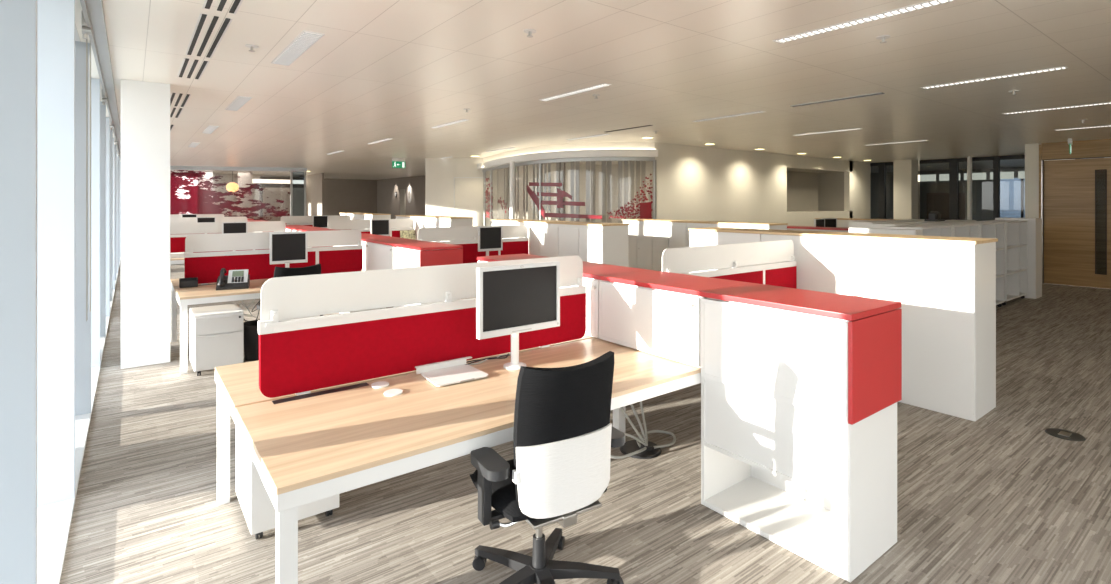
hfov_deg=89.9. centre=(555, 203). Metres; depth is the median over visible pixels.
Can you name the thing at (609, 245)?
cabinet
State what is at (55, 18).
trim
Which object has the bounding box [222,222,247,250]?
monitor
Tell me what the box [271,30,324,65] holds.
recessed light
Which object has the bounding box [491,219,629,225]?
countertop
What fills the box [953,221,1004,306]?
shelf unit
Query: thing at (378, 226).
monitor
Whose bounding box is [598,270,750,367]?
storage cabinet
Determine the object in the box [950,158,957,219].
trim
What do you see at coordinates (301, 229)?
storage cabinet
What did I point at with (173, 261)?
desk
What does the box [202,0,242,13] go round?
ceiling vent
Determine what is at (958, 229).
shelf unit
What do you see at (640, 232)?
cabinet
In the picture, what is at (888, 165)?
window
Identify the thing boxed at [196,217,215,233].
monitor
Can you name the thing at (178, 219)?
divider
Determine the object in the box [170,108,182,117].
ceiling vent
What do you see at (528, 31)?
sprinkler head
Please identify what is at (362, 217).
cabinet
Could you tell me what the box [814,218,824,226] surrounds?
monitor
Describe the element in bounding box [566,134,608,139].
recessed light
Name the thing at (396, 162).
exit sign
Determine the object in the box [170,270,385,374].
desk
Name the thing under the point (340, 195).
wall
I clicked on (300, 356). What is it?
divider
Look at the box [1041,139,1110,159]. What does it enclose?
wall
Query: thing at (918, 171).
wall
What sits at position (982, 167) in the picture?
window
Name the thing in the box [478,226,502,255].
monitor
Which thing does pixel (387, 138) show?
recessed light
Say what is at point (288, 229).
storage cabinet
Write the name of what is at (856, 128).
recessed light
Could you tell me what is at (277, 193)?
wall
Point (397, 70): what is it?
ceiling
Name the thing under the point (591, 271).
storage cabinet
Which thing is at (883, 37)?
sprinkler head
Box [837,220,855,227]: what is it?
cabinet
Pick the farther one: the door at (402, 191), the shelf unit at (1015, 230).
the door at (402, 191)
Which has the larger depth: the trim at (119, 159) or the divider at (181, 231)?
the trim at (119, 159)
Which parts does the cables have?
lid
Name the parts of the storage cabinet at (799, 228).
door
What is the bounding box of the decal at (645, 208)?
[607,174,652,218]
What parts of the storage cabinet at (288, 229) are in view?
panel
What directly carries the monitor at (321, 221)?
on the desk
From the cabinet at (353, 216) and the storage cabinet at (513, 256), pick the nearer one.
the storage cabinet at (513, 256)
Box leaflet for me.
[400,230,414,239]
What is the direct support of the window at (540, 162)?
in the wall at (440, 173)
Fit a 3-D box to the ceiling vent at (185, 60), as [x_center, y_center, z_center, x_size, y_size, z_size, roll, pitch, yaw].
[-3.255,-1.196,4.988,0.178,0.007,0.840,0,0,-37]
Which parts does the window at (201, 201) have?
cord, cord, blind rail, rail, glass pane, glass pane, glass pane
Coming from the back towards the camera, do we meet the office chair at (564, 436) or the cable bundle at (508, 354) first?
the cable bundle at (508, 354)
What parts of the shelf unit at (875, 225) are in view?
shelf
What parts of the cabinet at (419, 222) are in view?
door, door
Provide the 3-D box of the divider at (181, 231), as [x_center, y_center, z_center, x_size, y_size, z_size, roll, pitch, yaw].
[-5.847,0.607,9.968,1.887,0.545,0.051,0,0,-37]
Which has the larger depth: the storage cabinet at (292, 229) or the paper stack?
the storage cabinet at (292, 229)
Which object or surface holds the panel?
on the floor
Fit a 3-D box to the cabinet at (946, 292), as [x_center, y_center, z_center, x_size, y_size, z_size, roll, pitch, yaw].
[2.999,0.951,4.569,0.490,1.298,0.871,0,0,-37]
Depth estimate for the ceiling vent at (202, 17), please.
3.96 m
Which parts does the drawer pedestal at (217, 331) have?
drawer, drawer, handle, handle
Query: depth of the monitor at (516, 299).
2.91 m
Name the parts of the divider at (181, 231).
rail, fabric panel, tool rail, acrylic panel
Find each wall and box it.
[213,174,289,220]
[260,177,376,219]
[306,173,323,215]
[377,162,564,220]
[425,158,507,225]
[509,162,648,222]
[649,142,869,226]
[787,168,843,211]
[870,171,919,218]
[918,184,919,218]
[1025,143,1044,217]
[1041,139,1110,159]
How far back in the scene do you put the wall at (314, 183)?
22.60 m
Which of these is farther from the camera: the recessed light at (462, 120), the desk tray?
the recessed light at (462, 120)
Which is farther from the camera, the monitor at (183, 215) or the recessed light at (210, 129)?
the monitor at (183, 215)
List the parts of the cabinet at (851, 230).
door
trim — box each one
[0,0,36,583]
[37,0,74,506]
[37,257,120,583]
[75,26,91,77]
[75,41,90,415]
[91,78,99,366]
[100,101,105,336]
[106,117,109,315]
[110,129,112,300]
[113,138,114,288]
[115,145,116,279]
[117,156,117,272]
[118,156,118,266]
[119,159,119,261]
[120,162,120,256]
[454,177,482,215]
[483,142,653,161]
[879,162,884,218]
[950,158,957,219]
[994,156,998,219]
[1039,144,1041,217]
[1042,156,1110,283]
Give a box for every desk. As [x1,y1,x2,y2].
[170,258,183,264]
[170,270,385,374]
[215,335,700,583]
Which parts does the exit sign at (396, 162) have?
panel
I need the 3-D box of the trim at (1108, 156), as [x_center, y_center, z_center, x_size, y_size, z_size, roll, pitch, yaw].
[10.234,0.365,10.427,0.040,2.470,1.740,0,0,-37]
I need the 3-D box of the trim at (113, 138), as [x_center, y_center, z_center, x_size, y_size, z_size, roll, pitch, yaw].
[-8.314,0.185,10.002,0.620,2.770,0.035,0,0,-37]
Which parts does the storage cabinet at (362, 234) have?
panel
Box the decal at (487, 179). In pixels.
[485,178,508,218]
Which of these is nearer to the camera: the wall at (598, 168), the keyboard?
the keyboard
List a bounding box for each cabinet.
[285,226,311,231]
[290,227,327,231]
[301,229,335,247]
[340,233,381,313]
[349,236,405,270]
[350,214,360,229]
[360,215,390,219]
[369,239,428,269]
[392,242,462,306]
[395,216,411,218]
[412,217,429,239]
[430,218,472,241]
[477,254,545,261]
[491,221,522,238]
[523,222,558,256]
[558,224,628,266]
[560,261,647,338]
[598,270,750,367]
[623,221,652,269]
[652,222,686,273]
[686,223,724,272]
[690,231,760,272]
[699,283,901,582]
[725,224,786,229]
[761,234,852,295]
[787,226,848,232]
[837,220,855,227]
[849,228,921,235]
[852,238,995,420]
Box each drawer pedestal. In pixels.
[190,304,243,375]
[235,425,338,538]
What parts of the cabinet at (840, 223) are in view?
door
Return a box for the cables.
[611,401,675,458]
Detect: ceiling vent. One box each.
[170,93,190,106]
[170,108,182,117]
[177,58,208,79]
[185,14,231,57]
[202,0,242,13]
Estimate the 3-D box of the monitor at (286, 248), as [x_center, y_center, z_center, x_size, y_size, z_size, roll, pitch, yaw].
[-3.037,0.601,6.311,0.387,0.557,0.163,0,0,-37]
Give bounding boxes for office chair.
[257,263,322,320]
[470,351,624,583]
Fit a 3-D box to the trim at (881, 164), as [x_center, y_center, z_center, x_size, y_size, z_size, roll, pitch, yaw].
[9.597,0.200,16.328,0.120,2.800,0.140,0,0,-37]
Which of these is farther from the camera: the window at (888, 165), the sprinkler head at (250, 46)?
the window at (888, 165)
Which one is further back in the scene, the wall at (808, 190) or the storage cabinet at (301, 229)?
the wall at (808, 190)
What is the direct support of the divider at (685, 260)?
on the desk
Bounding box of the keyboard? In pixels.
[415,356,487,386]
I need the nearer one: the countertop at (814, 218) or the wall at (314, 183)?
the countertop at (814, 218)
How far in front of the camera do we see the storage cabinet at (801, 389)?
2.58 m
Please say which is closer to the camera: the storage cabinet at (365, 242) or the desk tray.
the desk tray
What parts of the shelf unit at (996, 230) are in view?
shelf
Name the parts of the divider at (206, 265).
fabric panel, acrylic panel, rail, tool rail, fabric panel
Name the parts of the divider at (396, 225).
acrylic panel, tool rail, rail, fabric panel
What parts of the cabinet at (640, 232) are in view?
door, door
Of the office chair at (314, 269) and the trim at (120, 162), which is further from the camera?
the trim at (120, 162)
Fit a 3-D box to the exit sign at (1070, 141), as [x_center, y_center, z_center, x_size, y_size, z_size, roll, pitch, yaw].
[9.648,-1.065,10.433,0.060,0.270,0.305,0,0,45]
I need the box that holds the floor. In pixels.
[60,261,1110,583]
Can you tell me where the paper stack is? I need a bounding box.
[170,252,183,257]
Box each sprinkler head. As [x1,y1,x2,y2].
[245,44,258,51]
[524,29,535,37]
[876,35,890,42]
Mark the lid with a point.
(1059, 433)
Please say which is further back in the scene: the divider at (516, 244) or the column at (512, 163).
the column at (512, 163)
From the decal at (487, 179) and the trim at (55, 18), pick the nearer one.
the trim at (55, 18)
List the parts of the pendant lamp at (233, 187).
lamp shade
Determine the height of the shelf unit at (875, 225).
1.300 m
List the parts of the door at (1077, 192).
panel, frame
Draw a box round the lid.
[1045,428,1085,440]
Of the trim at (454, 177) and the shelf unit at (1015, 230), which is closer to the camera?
the shelf unit at (1015, 230)
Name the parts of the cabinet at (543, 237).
door, door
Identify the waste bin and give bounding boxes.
[244,320,258,360]
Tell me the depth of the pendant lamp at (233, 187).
19.58 m
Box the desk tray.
[179,277,197,287]
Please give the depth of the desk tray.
5.84 m
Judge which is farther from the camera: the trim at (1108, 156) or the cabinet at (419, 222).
the cabinet at (419, 222)
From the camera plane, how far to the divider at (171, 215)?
17.14 m
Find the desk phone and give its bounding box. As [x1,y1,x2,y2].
[216,268,249,289]
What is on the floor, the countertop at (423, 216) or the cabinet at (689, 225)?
the cabinet at (689, 225)
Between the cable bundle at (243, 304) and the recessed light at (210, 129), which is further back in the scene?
the recessed light at (210, 129)
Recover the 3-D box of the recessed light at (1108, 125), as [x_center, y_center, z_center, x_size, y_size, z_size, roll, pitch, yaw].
[8.520,-1.194,8.668,0.099,0.012,1.124,0,0,-37]
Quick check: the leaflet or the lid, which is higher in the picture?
the leaflet
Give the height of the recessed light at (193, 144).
0.012 m
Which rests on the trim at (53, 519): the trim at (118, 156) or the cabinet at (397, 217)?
the trim at (118, 156)
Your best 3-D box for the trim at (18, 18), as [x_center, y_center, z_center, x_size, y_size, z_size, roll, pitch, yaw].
[-1.903,0.185,1.589,0.620,2.770,0.035,0,0,-37]
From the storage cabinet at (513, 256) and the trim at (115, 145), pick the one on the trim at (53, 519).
the trim at (115, 145)
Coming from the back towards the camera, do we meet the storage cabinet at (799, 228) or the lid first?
the storage cabinet at (799, 228)
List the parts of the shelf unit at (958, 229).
shelf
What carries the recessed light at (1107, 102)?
in the ceiling
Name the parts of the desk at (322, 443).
leg, leg, frame, leg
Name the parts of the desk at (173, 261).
frame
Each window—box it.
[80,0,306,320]
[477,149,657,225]
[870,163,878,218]
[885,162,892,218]
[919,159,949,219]
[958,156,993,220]
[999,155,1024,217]
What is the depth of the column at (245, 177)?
21.54 m
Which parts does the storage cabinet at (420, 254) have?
door, panel, panel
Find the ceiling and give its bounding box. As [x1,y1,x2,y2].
[75,0,1110,179]
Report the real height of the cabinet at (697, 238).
1.298 m
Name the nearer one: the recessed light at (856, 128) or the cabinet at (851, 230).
the cabinet at (851, 230)
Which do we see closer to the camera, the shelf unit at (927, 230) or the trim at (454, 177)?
the shelf unit at (927, 230)
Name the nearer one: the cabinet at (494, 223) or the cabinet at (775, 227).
the cabinet at (775, 227)
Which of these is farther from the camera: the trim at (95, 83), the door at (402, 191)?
the door at (402, 191)
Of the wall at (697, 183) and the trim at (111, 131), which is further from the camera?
the wall at (697, 183)
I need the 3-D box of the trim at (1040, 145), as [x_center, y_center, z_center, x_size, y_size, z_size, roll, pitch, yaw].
[9.702,0.210,11.134,0.070,2.780,0.040,0,0,-37]
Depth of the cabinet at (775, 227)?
8.06 m
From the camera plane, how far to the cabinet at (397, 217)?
12.71 m
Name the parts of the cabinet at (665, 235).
door, door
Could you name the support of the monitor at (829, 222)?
on the side table
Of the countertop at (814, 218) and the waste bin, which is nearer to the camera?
the waste bin
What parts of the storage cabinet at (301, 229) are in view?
panel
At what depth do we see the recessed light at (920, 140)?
10.94 m
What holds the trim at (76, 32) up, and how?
attached to the ceiling
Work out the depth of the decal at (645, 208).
10.84 m
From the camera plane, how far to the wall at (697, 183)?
12.56 m
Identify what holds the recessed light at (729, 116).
in the ceiling
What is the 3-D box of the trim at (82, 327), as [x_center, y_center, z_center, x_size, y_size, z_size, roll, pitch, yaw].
[-3.735,0.185,3.993,0.620,2.770,0.035,0,0,-37]
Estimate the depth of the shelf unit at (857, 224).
9.06 m
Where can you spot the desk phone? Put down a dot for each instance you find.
(236, 279)
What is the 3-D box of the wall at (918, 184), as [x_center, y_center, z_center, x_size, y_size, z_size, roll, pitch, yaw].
[11.310,0.500,16.918,0.100,2.200,1.800,0,0,-37]
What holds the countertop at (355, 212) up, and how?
on the cabinet at (362, 217)
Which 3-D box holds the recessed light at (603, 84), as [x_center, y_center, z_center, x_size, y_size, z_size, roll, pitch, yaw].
[0.188,-1.194,6.040,0.099,0.012,1.124,0,0,-37]
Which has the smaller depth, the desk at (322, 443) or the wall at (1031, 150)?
the desk at (322, 443)
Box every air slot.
[607,125,652,131]
[790,92,884,106]
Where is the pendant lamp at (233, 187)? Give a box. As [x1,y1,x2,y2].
[226,171,238,191]
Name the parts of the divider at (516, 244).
acrylic panel, fabric panel, tool rail, rail, fabric panel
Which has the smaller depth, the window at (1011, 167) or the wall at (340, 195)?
the window at (1011, 167)
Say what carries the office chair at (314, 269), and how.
on the floor
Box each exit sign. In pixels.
[392,158,405,167]
[1068,139,1072,153]
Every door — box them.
[400,189,405,214]
[455,179,481,225]
[1044,158,1110,288]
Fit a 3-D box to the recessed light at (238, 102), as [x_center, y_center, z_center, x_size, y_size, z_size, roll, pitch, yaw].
[-3.826,-1.194,6.703,0.144,0.012,1.124,0,0,-37]
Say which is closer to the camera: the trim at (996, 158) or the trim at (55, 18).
the trim at (55, 18)
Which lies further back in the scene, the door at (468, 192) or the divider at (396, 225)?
the door at (468, 192)
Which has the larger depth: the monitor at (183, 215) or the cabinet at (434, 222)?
the monitor at (183, 215)
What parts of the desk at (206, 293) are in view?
leg, leg, frame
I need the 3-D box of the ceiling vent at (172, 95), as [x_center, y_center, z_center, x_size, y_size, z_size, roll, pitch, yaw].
[-4.388,-1.196,6.475,0.178,0.007,0.980,0,0,-37]
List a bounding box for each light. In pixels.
[188,142,199,147]
[202,125,219,133]
[225,96,252,110]
[252,179,289,183]
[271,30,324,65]
[367,138,390,143]
[430,119,468,127]
[486,147,514,151]
[540,83,611,100]
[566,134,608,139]
[692,111,764,121]
[773,0,955,43]
[794,128,860,135]
[866,140,927,145]
[921,66,1067,88]
[1002,102,1110,114]
[1055,125,1110,130]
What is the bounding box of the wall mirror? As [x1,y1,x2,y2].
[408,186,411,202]
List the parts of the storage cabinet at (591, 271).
door, panel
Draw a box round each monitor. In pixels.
[182,214,196,216]
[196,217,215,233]
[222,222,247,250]
[270,231,307,267]
[313,215,327,227]
[371,219,389,235]
[476,261,559,369]
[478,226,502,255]
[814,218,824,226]
[821,218,836,226]
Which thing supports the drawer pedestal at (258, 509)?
on the floor
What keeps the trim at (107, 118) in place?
on the trim at (53, 519)
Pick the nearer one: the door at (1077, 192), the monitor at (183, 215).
the door at (1077, 192)
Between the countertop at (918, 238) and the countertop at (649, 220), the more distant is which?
the countertop at (649, 220)
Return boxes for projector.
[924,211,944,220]
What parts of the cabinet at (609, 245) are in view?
door, door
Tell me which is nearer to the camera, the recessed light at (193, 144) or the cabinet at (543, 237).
the cabinet at (543, 237)
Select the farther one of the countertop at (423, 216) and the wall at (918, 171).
the wall at (918, 171)
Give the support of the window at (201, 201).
on the floor
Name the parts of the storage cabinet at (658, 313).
door, panel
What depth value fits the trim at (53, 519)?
2.75 m
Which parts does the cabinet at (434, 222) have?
door, door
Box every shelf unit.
[849,219,923,227]
[869,220,975,228]
[884,225,951,236]
[918,223,978,237]
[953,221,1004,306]
[977,220,1026,304]
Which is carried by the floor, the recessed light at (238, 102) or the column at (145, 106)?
the column at (145, 106)
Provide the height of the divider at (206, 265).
0.545 m
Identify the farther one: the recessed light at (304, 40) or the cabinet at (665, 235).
the cabinet at (665, 235)
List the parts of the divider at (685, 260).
acrylic panel, fabric panel, rail, tool rail, fabric panel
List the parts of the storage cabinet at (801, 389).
door, panel, panel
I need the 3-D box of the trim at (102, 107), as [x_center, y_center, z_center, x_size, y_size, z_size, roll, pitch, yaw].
[-5.566,0.185,6.396,0.620,2.770,0.035,0,0,-37]
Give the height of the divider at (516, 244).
0.545 m
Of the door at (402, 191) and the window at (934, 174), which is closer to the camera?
the window at (934, 174)
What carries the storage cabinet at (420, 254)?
on the floor
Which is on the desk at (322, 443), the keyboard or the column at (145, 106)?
the keyboard
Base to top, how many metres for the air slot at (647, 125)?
0.004 m
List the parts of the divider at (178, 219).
acrylic panel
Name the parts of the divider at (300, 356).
fabric panel, rail, acrylic panel, tool rail, fabric panel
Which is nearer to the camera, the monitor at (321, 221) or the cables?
the cables
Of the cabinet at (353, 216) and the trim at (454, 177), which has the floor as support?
the cabinet at (353, 216)
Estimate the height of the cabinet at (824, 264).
1.298 m
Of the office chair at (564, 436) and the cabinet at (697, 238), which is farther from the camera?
the cabinet at (697, 238)
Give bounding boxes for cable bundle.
[239,298,260,321]
[465,353,510,364]
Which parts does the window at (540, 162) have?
post, post, post, glass graphic, post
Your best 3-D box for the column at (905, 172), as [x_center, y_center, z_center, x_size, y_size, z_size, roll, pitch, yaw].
[9.793,0.200,15.567,0.450,2.800,0.450,0,0,-37]
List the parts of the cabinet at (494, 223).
door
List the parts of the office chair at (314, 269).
backrest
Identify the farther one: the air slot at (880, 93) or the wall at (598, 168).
the wall at (598, 168)
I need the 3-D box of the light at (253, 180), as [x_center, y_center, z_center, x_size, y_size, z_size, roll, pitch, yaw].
[-11.595,-0.900,22.885,2.500,0.160,0.060,0,0,-37]
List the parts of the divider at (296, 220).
acrylic panel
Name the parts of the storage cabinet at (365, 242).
door, panel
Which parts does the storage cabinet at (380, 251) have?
door, panel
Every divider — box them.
[170,214,223,217]
[170,217,246,234]
[170,221,285,252]
[184,230,362,284]
[258,255,585,397]
[281,215,350,229]
[328,219,413,237]
[418,225,528,263]
[662,240,796,288]
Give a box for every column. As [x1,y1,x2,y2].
[121,79,169,368]
[238,172,251,218]
[510,161,514,218]
[893,160,917,218]
[967,156,971,219]
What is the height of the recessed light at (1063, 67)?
0.012 m
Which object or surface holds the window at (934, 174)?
on the floor
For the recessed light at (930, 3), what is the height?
0.012 m
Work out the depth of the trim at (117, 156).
12.57 m
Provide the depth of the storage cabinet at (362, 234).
8.00 m
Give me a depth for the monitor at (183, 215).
16.62 m
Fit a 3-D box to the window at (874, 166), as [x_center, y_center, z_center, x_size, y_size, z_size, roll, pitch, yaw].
[9.475,0.200,16.487,0.060,2.800,0.260,0,0,-37]
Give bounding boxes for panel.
[995,218,1041,298]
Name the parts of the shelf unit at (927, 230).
shelf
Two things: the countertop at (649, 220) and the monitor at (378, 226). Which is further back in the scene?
the monitor at (378, 226)
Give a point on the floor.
(995, 498)
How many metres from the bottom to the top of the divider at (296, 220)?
0.545 m
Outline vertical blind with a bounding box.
[497,161,645,222]
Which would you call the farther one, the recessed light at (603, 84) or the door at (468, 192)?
the door at (468, 192)
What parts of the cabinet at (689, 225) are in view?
door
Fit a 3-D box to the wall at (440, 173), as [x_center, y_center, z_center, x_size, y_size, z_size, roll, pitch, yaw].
[-1.766,0.200,15.672,3.810,2.800,1.330,0,0,-37]
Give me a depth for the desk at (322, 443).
2.31 m
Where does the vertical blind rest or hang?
attached to the window at (540, 162)
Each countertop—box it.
[341,212,390,214]
[395,215,472,218]
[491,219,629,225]
[622,219,787,225]
[688,227,997,243]
[814,218,901,220]
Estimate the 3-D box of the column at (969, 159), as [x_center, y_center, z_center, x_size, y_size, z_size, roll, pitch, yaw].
[10.652,0.200,14.316,0.100,2.800,0.100,0,0,-37]
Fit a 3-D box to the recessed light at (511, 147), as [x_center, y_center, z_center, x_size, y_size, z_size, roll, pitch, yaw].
[-1.222,-1.194,12.409,0.099,0.012,1.124,0,0,-37]
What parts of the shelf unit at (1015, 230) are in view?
shelf, shelf, shelf, shelf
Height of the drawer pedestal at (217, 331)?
0.565 m
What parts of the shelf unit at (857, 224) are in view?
shelf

